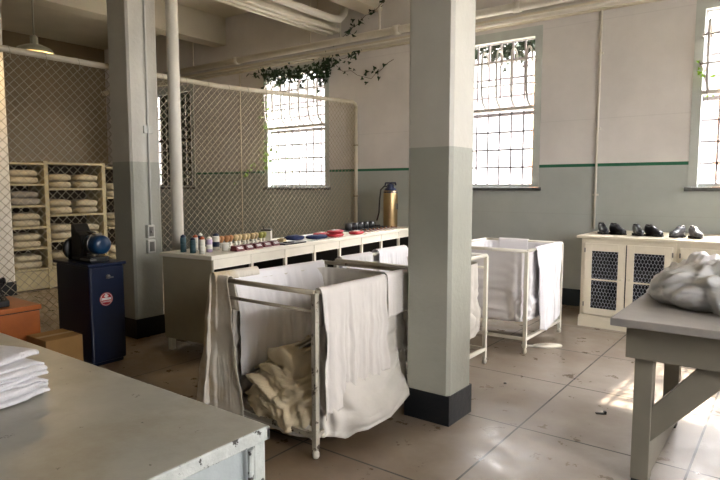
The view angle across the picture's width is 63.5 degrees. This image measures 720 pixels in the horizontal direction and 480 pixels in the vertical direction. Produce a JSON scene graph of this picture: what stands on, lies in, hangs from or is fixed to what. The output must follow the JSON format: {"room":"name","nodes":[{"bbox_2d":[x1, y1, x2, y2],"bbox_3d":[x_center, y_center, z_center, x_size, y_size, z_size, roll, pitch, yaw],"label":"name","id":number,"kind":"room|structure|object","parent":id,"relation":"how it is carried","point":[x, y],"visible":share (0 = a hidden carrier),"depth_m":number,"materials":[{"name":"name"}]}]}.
{"room":"prison interior","nodes":[
{"label":"prison interior","id":0,"kind":"room"},
{"bbox_2d":[0,0,16,295],"bbox_3d":[-5.303,-1.376,8.383,0.501,4.420,0.372,4,6,37],"label":"concrete column","id":1,"kind":"structure","parent":0,"point":[3,163],"depth_m":8.47,"materials":[{"name":"paint"}]},
{"bbox_2d":[2,30,108,164],"bbox_3d":[-10.278,-1.737,9.428,0.300,4.950,12.950,4,6,37],"label":"wall","id":2,"kind":"structure","parent":0,"point":[12,39],"depth_m":13.41,"materials":[{"name":"paint"}]},
{"bbox_2d":[106,0,164,338],"bbox_3d":[-2.401,-1.178,6.211,0.382,4.420,0.362,4,6,37],"label":"concrete column","id":3,"kind":"structure","parent":0,"point":[142,271],"depth_m":6.11,"materials":[{"name":"paint"}]},
{"bbox_2d":[143,0,155,252],"bbox_3d":[-2.215,-1.616,6.059,0.062,3.520,0.125,4,6,37],"label":"conduit","id":4,"kind":"object","parent":3,"relation":"attached to","point":[149,229],"visible":1,"depth_m":6.13,"materials":[{"name":"metal"}]},
{"bbox_2d":[0,0,278,49],"bbox_3d":[-3.076,-3.787,3.821,18.300,0.150,13.550,4,6,37],"label":"ceiling","id":5,"kind":"structure","parent":0,"point":[16,16],"depth_m":11.83,"materials":[{"name":"paint"}]},
{"bbox_2d":[16,0,53,53],"bbox_3d":[-4.369,-3.276,7.745,0.484,1.580,0.484,4,6,37],"label":"pendant lamp","id":6,"kind":"object","parent":5,"relation":"hanging from","point":[34,46],"visible":0.71,"depth_m":7.75,"materials":[{"name":"metal"}]},
{"bbox_2d":[30,35,37,43],"bbox_3d":[-4.369,-2.673,7.800,0.100,0.130,0.098,4,6,37],"label":"socket","id":7,"kind":"object","parent":6,"relation":"attached to","point":[33,38],"depth_m":7.76,"materials":[{"name":"metal"}]},
{"bbox_2d":[215,0,338,35],"bbox_3d":[-1.619,-3.669,8.162,0.300,0.813,3.900,4,6,37],"label":"ceiling light fixture","id":8,"kind":"object","parent":5,"relation":"hanging from","point":[266,8],"visible":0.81,"depth_m":8.75,"materials":[{"name":"white metal"}]},
{"bbox_2d":[271,0,347,22],"bbox_3d":[-1.553,-3.685,7.680,0.110,0.754,4.514,4,6,37],"label":"duct pipe","id":9,"kind":"object","parent":5,"relation":"attached to","point":[293,4],"visible":0.86,"depth_m":8.81,"materials":[{"name":"metal"}]},
{"bbox_2d":[164,0,576,74],"bbox_3d":[1.757,-3.553,7.891,14.600,1.054,0.144,4,6,37],"label":"pipe","id":10,"kind":"object","parent":5,"relation":"hanging from","point":[516,6],"visible":0.91,"depth_m":9.35,"materials":[{"name":"metal"}]},
{"bbox_2d":[343,0,384,36],"bbox_3d":[0.192,-3.485,8.844,1.218,0.618,0.157,4,7,40],"label":"ivy vine","id":11,"kind":"object","parent":10,"relation":"attached to","point":[381,1],"visible":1,"depth_m":9.04,"materials":[{"name":"green plant"}]},
{"bbox_2d":[378,0,380,29],"bbox_3d":[0.664,-3.414,8.545,1.028,0.450,0.050,5,7,42],"label":"pipe","id":12,"kind":"object","parent":10,"relation":"attached to","point":[379,7],"visible":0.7,"depth_m":8.87,"materials":[{"name":"metal"}]},
{"bbox_2d":[101,0,661,95],"bbox_3d":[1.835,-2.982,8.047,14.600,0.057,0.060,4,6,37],"label":"pipe","id":13,"kind":"object","parent":10,"relation":"attached to","point":[613,2],"visible":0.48,"depth_m":8.88,"materials":[{"name":"metal"}]},
{"bbox_2d":[339,50,359,63],"bbox_3d":[-0.163,-3.044,9.623,0.526,0.269,0.127,4,6,37],"label":"ivy vine","id":14,"kind":"object","parent":13,"relation":"attached to","point":[357,51],"visible":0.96,"depth_m":9.57,"materials":[{"name":"green plant"}]},
{"bbox_2d":[12,257,719,479],"bbox_3d":[-3.076,1.277,4.282,18.300,0.120,13.550,4,6,37],"label":"floor","id":15,"kind":"structure","parent":0,"point":[543,423],"depth_m":3.92,"materials":[{"name":"tile"}]},
{"bbox_2d":[0,296,41,341],"bbox_3d":[-3.323,0.872,4.757,0.635,0.600,1.130,4,6,37],"label":"wooden chest","id":16,"kind":"object","parent":15,"relation":"on","point":[21,319],"visible":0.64,"depth_m":4.89,"materials":[{"name":"orange wood"}]},
{"bbox_2d":[0,277,9,307],"bbox_3d":[-3.155,0.452,4.856,0.340,0.220,0.410,4,6,37],"label":"typewriter","id":17,"kind":"object","parent":16,"relation":"on","point":[4,302],"visible":1,"depth_m":4.88,"materials":[{"name":"black metal"}]},
{"bbox_2d":[27,328,83,360],"bbox_3d":[-2.555,0.975,4.886,0.340,0.371,0.301,4,6,37],"label":"cardboard box","id":18,"kind":"object","parent":15,"relation":"on","point":[63,341],"visible":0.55,"depth_m":4.81,"materials":[{"name":"cardboard"}]},
{"bbox_2d":[9,161,115,291],"bbox_3d":[-4.755,-0.284,9.732,0.574,2.000,2.330,4,6,37],"label":"shelving","id":19,"kind":"object","parent":15,"relation":"on","point":[83,167],"visible":0.31,"depth_m":9.32,"materials":[{"name":"wood"}]},
{"bbox_2d":[10,176,37,183],"bbox_3d":[-5.253,-0.924,8.964,0.441,0.112,0.456,4,6,37],"label":"linens","id":20,"kind":"object","parent":19,"relation":"on","point":[14,181],"visible":0.62,"depth_m":8.83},
{"bbox_2d":[9,169,36,176],"bbox_3d":[-5.254,-1.030,8.955,0.444,0.110,0.438,4,7,38],"label":"linens","id":21,"kind":"object","parent":20,"relation":"on","point":[13,172],"visible":0.61,"depth_m":8.82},
{"bbox_2d":[11,198,39,204],"bbox_3d":[-5.240,-0.596,8.984,0.441,0.116,0.459,4,6,34],"label":"linens","id":22,"kind":"object","parent":19,"relation":"on","point":[15,201],"visible":0.49,"depth_m":8.84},
{"bbox_2d":[10,191,38,197],"bbox_3d":[-5.248,-0.705,8.980,0.444,0.110,0.445,4,7,38],"label":"linens","id":23,"kind":"object","parent":22,"relation":"on","point":[20,195],"visible":0.58,"depth_m":8.84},
{"bbox_2d":[12,220,39,226],"bbox_3d":[-5.246,-0.262,9.019,0.441,0.105,0.441,4,6,35],"label":"linens","id":24,"kind":"object","parent":19,"relation":"on","point":[21,223],"visible":0.65,"depth_m":8.88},
{"bbox_2d":[12,212,39,220],"bbox_3d":[-5.240,-0.367,9.005,0.444,0.114,0.448,4,6,37],"label":"linens","id":25,"kind":"object","parent":24,"relation":"on","point":[21,214],"visible":0.57,"depth_m":8.87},
{"bbox_2d":[13,240,40,247],"bbox_3d":[-5.233,0.056,9.038,0.441,0.107,0.430,4,7,39],"label":"linens","id":26,"kind":"object","parent":19,"relation":"on","point":[27,245],"visible":0.62,"depth_m":8.89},
{"bbox_2d":[13,232,40,240],"bbox_3d":[-5.245,-0.051,9.037,0.444,0.115,0.436,4,6,35],"label":"linens","id":27,"kind":"object","parent":26,"relation":"on","point":[17,236],"visible":0.63,"depth_m":8.90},
{"bbox_2d":[14,260,42,269],"bbox_3d":[-5.253,0.378,9.082,0.441,0.119,0.462,4,6,36],"label":"linens","id":28,"kind":"object","parent":19,"relation":"on","point":[28,263],"visible":0.46,"depth_m":8.94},
{"bbox_2d":[14,253,41,261],"bbox_3d":[-5.239,0.272,9.062,0.444,0.105,0.430,4,7,38],"label":"linens","id":29,"kind":"object","parent":28,"relation":"on","point":[18,256],"visible":0.66,"depth_m":8.95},
{"bbox_2d":[48,181,70,187],"bbox_3d":[-4.921,-0.895,9.401,0.440,0.115,0.353,4,6,35],"label":"linens","id":30,"kind":"object","parent":19,"relation":"on","point":[52,183],"visible":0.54,"depth_m":9.25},
{"bbox_2d":[48,174,70,180],"bbox_3d":[-4.912,-1.010,9.383,0.446,0.122,0.368,4,7,38],"label":"linens","id":31,"kind":"object","parent":30,"relation":"on","point":[56,178],"visible":0.5,"depth_m":9.24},
{"bbox_2d":[50,206,71,213],"bbox_3d":[-4.915,-0.485,9.433,0.440,0.123,0.358,4,7,40],"label":"linens","id":32,"kind":"object","parent":19,"relation":"on","point":[62,208],"visible":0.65,"depth_m":9.29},
{"bbox_2d":[49,199,70,206],"bbox_3d":[-4.921,-0.605,9.427,0.446,0.121,0.355,4,7,39],"label":"linens","id":33,"kind":"object","parent":32,"relation":"on","point":[52,201],"visible":0.53,"depth_m":9.29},
{"bbox_2d":[51,231,70,238],"bbox_3d":[-4.928,-0.083,9.480,0.440,0.124,0.381,4,6,34],"label":"linens","id":34,"kind":"object","parent":19,"relation":"on","point":[54,235],"visible":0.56,"depth_m":9.33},
{"bbox_2d":[50,223,70,231],"bbox_3d":[-4.911,-0.206,9.455,0.446,0.131,0.368,4,6,34],"label":"linens","id":35,"kind":"object","parent":34,"relation":"on","point":[54,226],"visible":0.56,"depth_m":9.32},
{"bbox_2d":[69,181,96,187],"bbox_3d":[-4.651,-0.930,9.746,0.449,0.123,0.364,4,6,34],"label":"linens","id":36,"kind":"object","parent":19,"relation":"on","point":[92,184],"visible":0.62,"depth_m":9.60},
{"bbox_2d":[69,174,96,180],"bbox_3d":[-4.643,-1.039,9.730,0.444,0.113,0.366,4,6,35],"label":"linens","id":37,"kind":"object","parent":36,"relation":"on","point":[82,177],"visible":0.7,"depth_m":9.57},
{"bbox_2d":[70,206,97,212],"bbox_3d":[-4.659,-0.515,9.790,0.449,0.117,0.352,4,7,37],"label":"linens","id":38,"kind":"object","parent":19,"relation":"on","point":[79,208],"visible":0.78,"depth_m":9.65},
{"bbox_2d":[70,199,97,205],"bbox_3d":[-4.656,-0.626,9.778,0.444,0.121,0.364,4,7,39],"label":"linens","id":39,"kind":"object","parent":38,"relation":"on","point":[92,202],"visible":0.76,"depth_m":9.64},
{"bbox_3d":[-4.924,0.339,9.515,0.439,0.116,0.374,4,6,34],"label":"linens","id":40,"kind":"object","parent":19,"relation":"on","visible":0},
{"bbox_2d":[52,250,65,257],"bbox_3d":[-4.925,0.226,9.506,0.446,0.115,0.361,4,6,36],"label":"linens","id":41,"kind":"object","parent":40,"relation":"on","point":[55,252],"visible":0.38,"depth_m":9.33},
{"bbox_2d":[53,258,125,365],"bbox_3d":[-2.507,0.648,5.428,0.635,0.925,0.360,4,6,37],"label":"base cabinet","id":42,"kind":"object","parent":15,"relation":"on","point":[91,305],"visible":0.93,"depth_m":5.24,"materials":[{"name":"metal"}]},
{"bbox_2d":[62,223,110,262],"bbox_3d":[-2.496,0.029,5.344,0.525,0.353,0.230,4,6,37],"label":"machine","id":43,"kind":"object","parent":42,"relation":"on","point":[84,245],"visible":0.99,"depth_m":5.28,"materials":[{"name":"black metal"}]},
{"bbox_2d":[0,333,269,479],"bbox_3d":[-2.225,1.002,1.956,3.211,0.850,2.204,4,6,37],"label":"desk","id":44,"kind":"object","parent":15,"relation":"on","point":[93,422],"visible":0.97,"depth_m":1.80,"materials":[{"name":"metal"}]},
{"bbox_2d":[0,385,49,408],"bbox_3d":[-1.390,0.540,2.097,0.479,0.038,0.244,2,6,20],"label":"folded towel","id":45,"kind":"object","parent":44,"relation":"on","point":[20,398],"visible":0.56,"depth_m":2.02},
{"bbox_2d":[0,377,48,400],"bbox_3d":[-1.379,0.509,2.082,0.474,0.040,0.245,3,6,26],"label":"folded towel","id":46,"kind":"object","parent":45,"relation":"on","point":[25,386],"visible":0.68,"depth_m":2.02,"materials":[{"name":"fabric"}]},
{"bbox_2d":[0,370,48,389],"bbox_3d":[-1.399,0.475,2.089,0.474,0.037,0.244,2,6,20],"label":"folded towel","id":47,"kind":"object","parent":46,"relation":"on","point":[4,384],"visible":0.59,"depth_m":2.02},
{"bbox_2d":[0,358,47,381],"bbox_3d":[-1.375,0.442,2.064,0.480,0.045,0.245,3,6,26],"label":"folded towel","id":48,"kind":"object","parent":47,"relation":"on","point":[25,366],"visible":0.8,"depth_m":2.01,"materials":[{"name":"fabric"}]},
{"bbox_2d":[0,345,38,366],"bbox_3d":[-1.419,0.409,2.092,0.475,0.034,0.246,2,6,20],"label":"folded towel","id":49,"kind":"object","parent":48,"relation":"on","point":[8,354],"visible":1,"depth_m":2.07,"materials":[{"name":"fabric"}]},
{"bbox_2d":[165,0,183,250],"bbox_3d":[-1.918,-1.426,6.007,0.124,4.950,0.124,4,6,37],"label":"standpipe","id":50,"kind":"object","parent":15,"relation":"on","point":[171,6],"visible":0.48,"depth_m":5.98,"materials":[{"name":"metal"}]},
{"bbox_2d":[0,45,358,330],"bbox_3d":[-2.312,-0.547,6.899,0.092,3.039,7.566,4,6,37],"label":"fence","id":51,"kind":"object","parent":15,"relation":"on","point":[3,48],"visible":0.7,"depth_m":7.06,"materials":[{"name":"metal"}]},
{"bbox_2d":[160,226,407,349],"bbox_3d":[-0.532,0.430,7.458,0.680,0.990,4.480,3,6,30],"label":"counter","id":52,"kind":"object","parent":15,"relation":"on","point":[186,275],"depth_m":5.67,"materials":[{"name":"wood"}]},
{"bbox_2d":[180,234,185,251],"bbox_3d":[-1.718,0.032,5.657,0.057,0.170,0.056,3,6,30],"label":"tin","id":53,"kind":"object","parent":52,"relation":"on","point":[182,237],"visible":1,"depth_m":5.64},
{"bbox_2d":[190,237,195,252],"bbox_3d":[-1.600,0.050,5.572,0.057,0.150,0.056,3,6,30],"label":"tin","id":54,"kind":"object","parent":52,"relation":"on","point":[192,239],"visible":1,"depth_m":5.55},
{"bbox_2d":[199,236,204,253],"bbox_3d":[-1.490,0.050,5.492,0.057,0.165,0.056,3,6,30],"label":"tin","id":55,"kind":"object","parent":52,"relation":"on","point":[201,239],"visible":1,"depth_m":5.47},
{"bbox_2d":[206,237,212,251],"bbox_3d":[-1.465,0.042,5.657,0.061,0.150,0.060,3,6,30],"label":"tin","id":56,"kind":"object","parent":52,"relation":"on","point":[209,248],"visible":1,"depth_m":5.63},
{"bbox_2d":[212,233,219,249],"bbox_3d":[-1.446,0.016,5.836,0.073,0.170,0.072,3,6,30],"label":"tin","id":57,"kind":"object","parent":52,"relation":"on","point":[215,238],"visible":0.99,"depth_m":5.81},
{"bbox_2d":[222,243,230,250],"bbox_3d":[-1.317,0.069,5.747,0.103,0.080,0.073,3,6,30],"label":"mug","id":58,"kind":"object","parent":52,"relation":"on","point":[225,246],"visible":1,"depth_m":5.72,"materials":[{"name":"white ceramic"}]},
{"bbox_2d":[230,245,244,251],"bbox_3d":[-1.211,0.083,5.756,0.094,0.050,0.110,3,6,30],"label":"soap box","id":59,"kind":"object","parent":52,"relation":"on","point":[236,248],"visible":1,"depth_m":5.72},
{"bbox_2d":[242,244,253,249],"bbox_3d":[-1.142,0.071,5.895,0.094,0.050,0.110,3,6,30],"label":"soap box","id":60,"kind":"object","parent":52,"relation":"on","point":[246,246],"visible":0.87,"depth_m":5.87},
{"bbox_2d":[261,226,271,240],"bbox_3d":[-1.066,-0.069,6.643,0.116,0.192,0.116,0,5,1],"label":"canister","id":61,"kind":"object","parent":52,"relation":"on","point":[268,237],"visible":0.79,"depth_m":6.59,"materials":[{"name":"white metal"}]},
{"bbox_2d":[280,241,305,244],"bbox_3d":[-0.770,0.025,6.504,0.140,0.030,0.400,3,6,30],"label":"tray","id":62,"kind":"object","parent":52,"relation":"on","point":[285,242],"visible":0.87,"depth_m":6.43,"materials":[{"name":"metal"}]},
{"bbox_2d":[284,234,304,239],"bbox_3d":[-0.783,-0.033,6.958,0.200,0.064,0.260,3,6,30],"label":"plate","id":63,"kind":"object","parent":52,"relation":"on","point":[295,236],"visible":0.93,"depth_m":6.87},
{"bbox_2d":[306,234,327,238],"bbox_3d":[-0.531,-0.043,7.136,0.220,0.050,0.300,3,6,30],"label":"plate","id":64,"kind":"object","parent":52,"relation":"on","point":[319,236],"visible":0.98,"depth_m":7.04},
{"bbox_2d":[327,233,343,236],"bbox_3d":[-0.316,-0.069,7.427,0.170,0.050,0.260,3,6,30],"label":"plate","id":65,"kind":"object","parent":52,"relation":"on","point":[329,234],"visible":0.89,"depth_m":7.34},
{"bbox_2d":[340,225,386,231],"bbox_3d":[0.111,-0.179,8.745,0.260,0.030,1.240,3,6,30],"label":"serving tray","id":66,"kind":"object","parent":52,"relation":"on","point":[376,226],"visible":0.3,"depth_m":8.57,"materials":[{"name":"black metal"}]},
{"bbox_2d":[344,223,353,230],"bbox_3d":[-0.162,-0.185,8.294,0.112,0.100,0.130,-2,6,-24],"label":"cup","id":67,"kind":"object","parent":66,"relation":"on","point":[348,226],"visible":1,"depth_m":8.26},
{"bbox_2d":[376,182,397,226],"bbox_3d":[0.443,-0.559,9.191,0.314,0.707,0.230,3,6,30],"label":"fire extinguisher","id":68,"kind":"object","parent":52,"relation":"on","point":[390,195],"visible":0.87,"depth_m":9.09,"materials":[{"name":"gold metal"}]},
{"bbox_2d":[227,260,409,458],"bbox_3d":[-0.202,0.734,4.046,1.088,1.005,1.144,4,6,37],"label":"cart","id":69,"kind":"object","parent":15,"relation":"on","point":[372,401],"visible":0.47,"depth_m":3.65,"materials":[{"name":"fabric"}]},
{"bbox_2d":[197,274,242,415],"bbox_3d":[-0.924,0.697,3.881,0.482,0.937,0.095,4,6,36],"label":"sheet","id":70,"kind":"object","parent":69,"relation":"hanging from","point":[225,392],"visible":0.93,"depth_m":3.85,"materials":[{"name":"fabric"}]},
{"bbox_2d":[204,266,259,403],"bbox_3d":[-0.868,0.654,4.045,0.104,0.916,0.518,4,6,37],"label":"sheet","id":71,"kind":"object","parent":69,"relation":"hanging from","point":[254,270],"visible":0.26,"depth_m":3.90,"materials":[{"name":"fabric"}]},
{"bbox_2d":[231,260,324,374],"bbox_3d":[-0.565,0.540,4.364,0.182,0.694,0.974,4,6,37],"label":"liner","id":72,"kind":"object","parent":69,"relation":"hanging from","point":[262,327],"visible":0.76,"depth_m":4.22,"materials":[{"name":"fabric"}]},
{"bbox_2d":[245,335,311,435],"bbox_3d":[-0.300,0.915,3.985,0.841,0.534,0.956,4,6,37],"label":"pile","id":73,"kind":"object","parent":69,"relation":"on","point":[281,391],"visible":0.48,"depth_m":3.67,"materials":[{"name":"fabric"}]},
{"bbox_2d":[254,336,310,372],"bbox_3d":[-0.383,0.759,4.010,0.507,0.410,0.502,3,6,29],"label":"canvas","id":74,"kind":"object","parent":73,"relation":"on","point":[306,342],"visible":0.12,"depth_m":3.73},
{"bbox_2d":[315,274,390,420],"bbox_3d":[-0.032,0.644,3.687,0.141,0.786,0.690,4,6,37],"label":"sheet","id":75,"kind":"object","parent":69,"relation":"hanging from","point":[355,311],"visible":0.98,"depth_m":3.60,"materials":[{"name":"fabric"}]},
{"bbox_2d":[382,268,407,317],"bbox_3d":[0.275,0.359,4.084,0.074,0.307,0.376,4,6,37],"label":"towel","id":76,"kind":"object","parent":69,"relation":"hanging from","point":[397,280],"visible":0.73,"depth_m":4.01,"materials":[{"name":"fabric"}]},
{"bbox_2d":[334,252,488,363],"bbox_3d":[0.467,0.640,5.077,0.896,1.005,1.124,4,6,37],"label":"cart","id":77,"kind":"object","parent":15,"relation":"on","point":[475,310],"visible":0.23,"depth_m":5.15,"materials":[{"name":"metal"}]},
{"bbox_2d":[337,252,372,270],"bbox_3d":[-0.040,0.364,5.084,0.124,0.485,0.463,4,6,37],"label":"sheet","id":78,"kind":"object","parent":77,"relation":"hanging from","point":[366,256],"visible":0.23,"depth_m":5.07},
{"bbox_2d":[372,245,407,271],"bbox_3d":[0.288,0.365,5.521,0.191,0.600,0.514,4,7,38],"label":"sheet","id":79,"kind":"object","parent":77,"relation":"hanging from","point":[395,254],"visible":0.35,"depth_m":5.45,"materials":[{"name":"fabric"}]},
{"bbox_2d":[471,237,563,353],"bbox_3d":[1.546,0.532,6.263,0.934,1.005,1.089,4,6,37],"label":"cart","id":80,"kind":"object","parent":15,"relation":"on","point":[513,284],"visible":0.56,"depth_m":5.74,"materials":[{"name":"fabric"}]},
{"bbox_2d":[499,237,528,249],"bbox_3d":[1.766,0.092,6.686,0.352,0.227,0.058,4,6,37],"label":"towel","id":81,"kind":"object","parent":80,"relation":"hanging from","point":[511,243],"visible":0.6,"depth_m":6.66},
{"bbox_2d":[533,241,561,329],"bbox_3d":[1.933,0.475,6.023,0.132,0.870,0.751,4,7,38],"label":"sheet","id":82,"kind":"object","parent":80,"relation":"hanging from","point":[549,255],"visible":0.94,"depth_m":5.96,"materials":[{"name":"fabric"}]},
{"bbox_2d":[521,343,561,347],"bbox_3d":[1.831,1.063,5.854,0.411,0.021,0.140,0,5,-1],"label":"wooden paddle","id":83,"kind":"object","parent":15,"relation":"on","point":[537,345],"visible":1,"depth_m":5.83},
{"bbox_2d":[578,238,676,331],"bbox_3d":[3.243,0.471,6.845,0.989,1.020,1.130,4,6,37],"label":"base cabinet","id":84,"kind":"object","parent":15,"relation":"on","point":[614,273],"visible":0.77,"depth_m":6.62,"materials":[{"name":"wood"}]},
{"bbox_2d":[591,268,659,283],"bbox_3d":[3.264,0.429,6.869,0.885,0.020,0.980,4,6,37],"label":"shelf","id":85,"kind":"object","parent":84,"relation":"attached to","point":[641,273],"depth_m":6.95,"materials":[{"name":"wood"}]},
{"bbox_2d":[577,230,719,244],"bbox_3d":[3.632,-0.026,6.513,2.030,0.030,1.120,4,6,37],"label":"countertop","id":86,"kind":"structure","parent":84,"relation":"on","point":[711,239],"depth_m":6.37,"materials":[{"name":"wood"}]},
{"bbox_2d":[597,222,608,233],"bbox_3d":[2.847,-0.136,6.810,0.090,0.136,0.254,1,5,7],"label":"shoe","id":87,"kind":"object","parent":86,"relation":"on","point":[602,228],"visible":1,"depth_m":6.78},
{"bbox_2d":[609,223,626,234],"bbox_3d":[2.977,-0.127,6.714,0.090,0.136,0.254,-1,5,-13],"label":"shoe","id":88,"kind":"object","parent":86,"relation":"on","point":[614,228],"visible":1,"depth_m":6.71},
{"bbox_2d":[632,223,643,235],"bbox_3d":[3.139,-0.114,6.567,0.090,0.136,0.254,1,5,9],"label":"shoe","id":89,"kind":"object","parent":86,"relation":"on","point":[637,230],"visible":1,"depth_m":6.53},
{"bbox_2d":[644,224,663,236],"bbox_3d":[3.269,-0.105,6.471,0.090,0.136,0.254,-1,5,-13],"label":"shoe","id":90,"kind":"object","parent":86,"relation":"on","point":[649,229],"visible":1,"depth_m":6.46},
{"bbox_2d":[669,225,685,237],"bbox_3d":[3.448,-0.092,6.323,0.254,0.136,0.090,-3,6,-33],"label":"shoe","id":91,"kind":"object","parent":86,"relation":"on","point":[679,231],"visible":1,"depth_m":6.30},
{"bbox_2d":[688,225,702,238],"bbox_3d":[3.589,-0.082,6.218,0.090,0.136,0.254,1,5,9],"label":"shoe","id":92,"kind":"object","parent":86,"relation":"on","point":[694,232],"visible":1,"depth_m":6.19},
{"bbox_2d":[610,293,719,479],"bbox_3d":[2.660,0.881,2.891,2.400,0.920,1.300,4,6,37],"label":"work table","id":93,"kind":"object","parent":15,"relation":"on","point":[673,336],"visible":0.75,"depth_m":3.05,"materials":[{"name":"grey wood"}]},
{"bbox_2d":[646,251,719,293],"bbox_3d":[2.002,0.214,3.510,0.496,0.295,0.507,4,6,37],"label":"bundle","id":94,"kind":"object","parent":93,"relation":"on","point":[696,257],"visible":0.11,"depth_m":3.47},
{"bbox_2d":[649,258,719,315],"bbox_3d":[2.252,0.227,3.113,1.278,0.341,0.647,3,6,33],"label":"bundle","id":95,"kind":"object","parent":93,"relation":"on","point":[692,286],"visible":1,"depth_m":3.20,"materials":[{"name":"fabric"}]},
{"bbox_2d":[676,243,719,262],"bbox_3d":[4.016,0.524,6.268,0.987,1.020,1.130,4,6,37],"label":"base cabinet","id":96,"kind":"object","parent":15,"relation":"on","point":[684,250],"visible":0.02,"depth_m":6.01,"materials":[{"name":"wood"}]},
{"bbox_2d":[104,0,719,289],"bbox_3d":[0.897,-1.728,9.332,18.300,4.950,0.300,4,6,37],"label":"wall","id":97,"kind":"structure","parent":0,"point":[647,60],"depth_m":8.03,"materials":[{"name":"paint"}]},
{"bbox_2d":[17,0,225,47],"bbox_3d":[-6.697,-3.695,6.555,0.350,0.530,12.950,4,6,37],"label":"beam","id":98,"kind":"structure","parent":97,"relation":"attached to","point":[195,26],"depth_m":10.78,"materials":[{"name":"paint"}]},
{"bbox_2d":[157,84,196,188],"bbox_3d":[-4.159,-2.248,12.951,1.690,2.229,0.180,4,6,37],"label":"window","id":99,"kind":"structure","parent":97,"relation":"in","point":[182,88],"depth_m":12.76,"materials":[{"name":"black metal"}]},
{"bbox_2d":[239,75,242,240],"bbox_3d":[-2.361,-1.359,11.614,0.017,3.800,0.020,4,6,37],"label":"conduit","id":100,"kind":"object","parent":97,"relation":"attached to","point":[239,75],"visible":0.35,"depth_m":11.58,"materials":[{"name":"metal"}]},
{"bbox_2d":[234,150,287,183],"bbox_3d":[-1.924,-1.392,11.199,1.596,0.644,0.118,4,7,40],"label":"ivy vine","id":101,"kind":"object","parent":97,"relation":"attached to","point":[269,160],"visible":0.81,"depth_m":11.23,"materials":[{"name":"green plant"}]},
{"bbox_2d":[261,62,330,189],"bbox_3d":[-1.198,-2.041,10.675,1.690,2.229,0.286,4,6,37],"label":"window","id":102,"kind":"structure","parent":97,"relation":"in","point":[315,86],"depth_m":10.73,"materials":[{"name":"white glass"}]},
{"bbox_2d":[259,96,271,169],"bbox_3d":[-1.807,-2.015,11.022,0.317,1.451,0.120,4,6,37],"label":"ivy vine","id":103,"kind":"object","parent":102,"relation":"attached to","point":[266,96],"visible":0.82,"depth_m":11.03,"materials":[{"name":"green plant"}]},
{"bbox_2d":[260,57,330,88],"bbox_3d":[-1.212,-3.005,10.465,1.805,0.621,0.303,4,6,37],"label":"ivy vine","id":104,"kind":"object","parent":102,"relation":"hanging from","point":[290,74],"visible":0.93,"depth_m":10.46,"materials":[{"name":"green plant"}]},
{"bbox_2d":[310,46,339,92],"bbox_3d":[-0.610,-2.939,9.999,0.689,0.810,0.248,4,6,37],"label":"ivy vine","id":105,"kind":"object","parent":102,"relation":"attached to","point":[327,61],"visible":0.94,"depth_m":9.99,"materials":[{"name":"green plant"}]},
{"bbox_2d":[329,0,381,14],"bbox_3d":[-3.665,-3.489,4.291,0.350,0.530,12.950,4,6,37],"label":"trim","id":106,"kind":"structure","parent":97,"relation":"attached to","point":[361,6],"depth_m":9.13,"materials":[{"name":"paint"}]},
{"bbox_2d":[337,59,393,84],"bbox_3d":[0.057,-2.780,9.592,1.170,0.456,0.080,4,6,37],"label":"ivy vine","id":107,"kind":"object","parent":97,"relation":"attached to","point":[384,65],"visible":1,"depth_m":9.56,"materials":[{"name":"green plant"}]},
{"bbox_2d":[475,39,534,71],"bbox_3d":[2.042,-2.816,8.595,1.902,0.710,0.346,4,6,37],"label":"ivy vine","id":108,"kind":"object","parent":97,"relation":"attached to","point":[520,46],"visible":0.2,"depth_m":8.47,"materials":[{"name":"green plant"}]},
{"bbox_2d":[472,25,542,190],"bbox_3d":[1.811,-1.837,8.429,1.690,2.229,0.286,4,6,37],"label":"window","id":109,"kind":"structure","parent":97,"relation":"in","point":[534,32],"depth_m":8.22,"materials":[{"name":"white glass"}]},
{"bbox_2d":[562,288,579,306],"bbox_3d":[3.923,0.846,7.092,9.900,0.228,0.014,4,6,37],"label":"baseboard","id":110,"kind":"structure","parent":97,"relation":"attached to","point":[571,297],"depth_m":7.88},
{"bbox_2d":[592,10,603,228],"bbox_3d":[3.062,-1.909,7.461,0.080,3.550,0.058,4,6,37],"label":"conduit","id":111,"kind":"object","parent":97,"relation":"attached to","point":[600,52],"visible":0.87,"depth_m":7.49,"materials":[{"name":"metal"}]},
{"bbox_2d":[684,0,719,190],"bbox_3d":[4.564,-1.649,6.375,1.690,2.229,0.286,4,6,37],"label":"window","id":112,"kind":"structure","parent":97,"relation":"in","point":[703,28],"depth_m":6.83,"materials":[{"name":"white metal"}]},
{"bbox_2d":[697,60,715,109],"bbox_3d":[4.001,-1.790,6.744,0.225,0.598,0.067,4,6,37],"label":"ivy vine","id":113,"kind":"object","parent":112,"relation":"attached to","point":[699,72],"visible":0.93,"depth_m":6.74,"materials":[{"name":"green plant"}]},
{"bbox_2d":[404,0,475,426],"bbox_3d":[0.553,-0.971,3.934,0.352,4.420,0.337,4,6,37],"label":"concrete column","id":114,"kind":"structure","parent":0,"point":[442,32],"depth_m":3.88,"materials":[{"name":"paint"}]},
{"label":"outside","id":115,"kind":"structure","parent":0,"visible":0},
{"bbox_3d":[5.997,3.955,8.395,120.000,0.200,140.000,4,6,37],"label":"floor","id":116,"kind":"structure","parent":115,"visible":0},
{"bbox_2d":[161,93,190,184],"bbox_3d":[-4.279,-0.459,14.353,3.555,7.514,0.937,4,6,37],"label":"shrub","id":117,"kind":"object","parent":116,"relation":"on","point":[181,95],"visible":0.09,"depth_m":13.78,"materials":[{"name":"green plant"}]},
{"bbox_2d":[528,52,534,183],"bbox_3d":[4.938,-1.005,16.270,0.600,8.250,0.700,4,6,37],"label":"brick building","id":118,"kind":"structure","parent":116,"relation":"on","point":[529,60],"depth_m":15.97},
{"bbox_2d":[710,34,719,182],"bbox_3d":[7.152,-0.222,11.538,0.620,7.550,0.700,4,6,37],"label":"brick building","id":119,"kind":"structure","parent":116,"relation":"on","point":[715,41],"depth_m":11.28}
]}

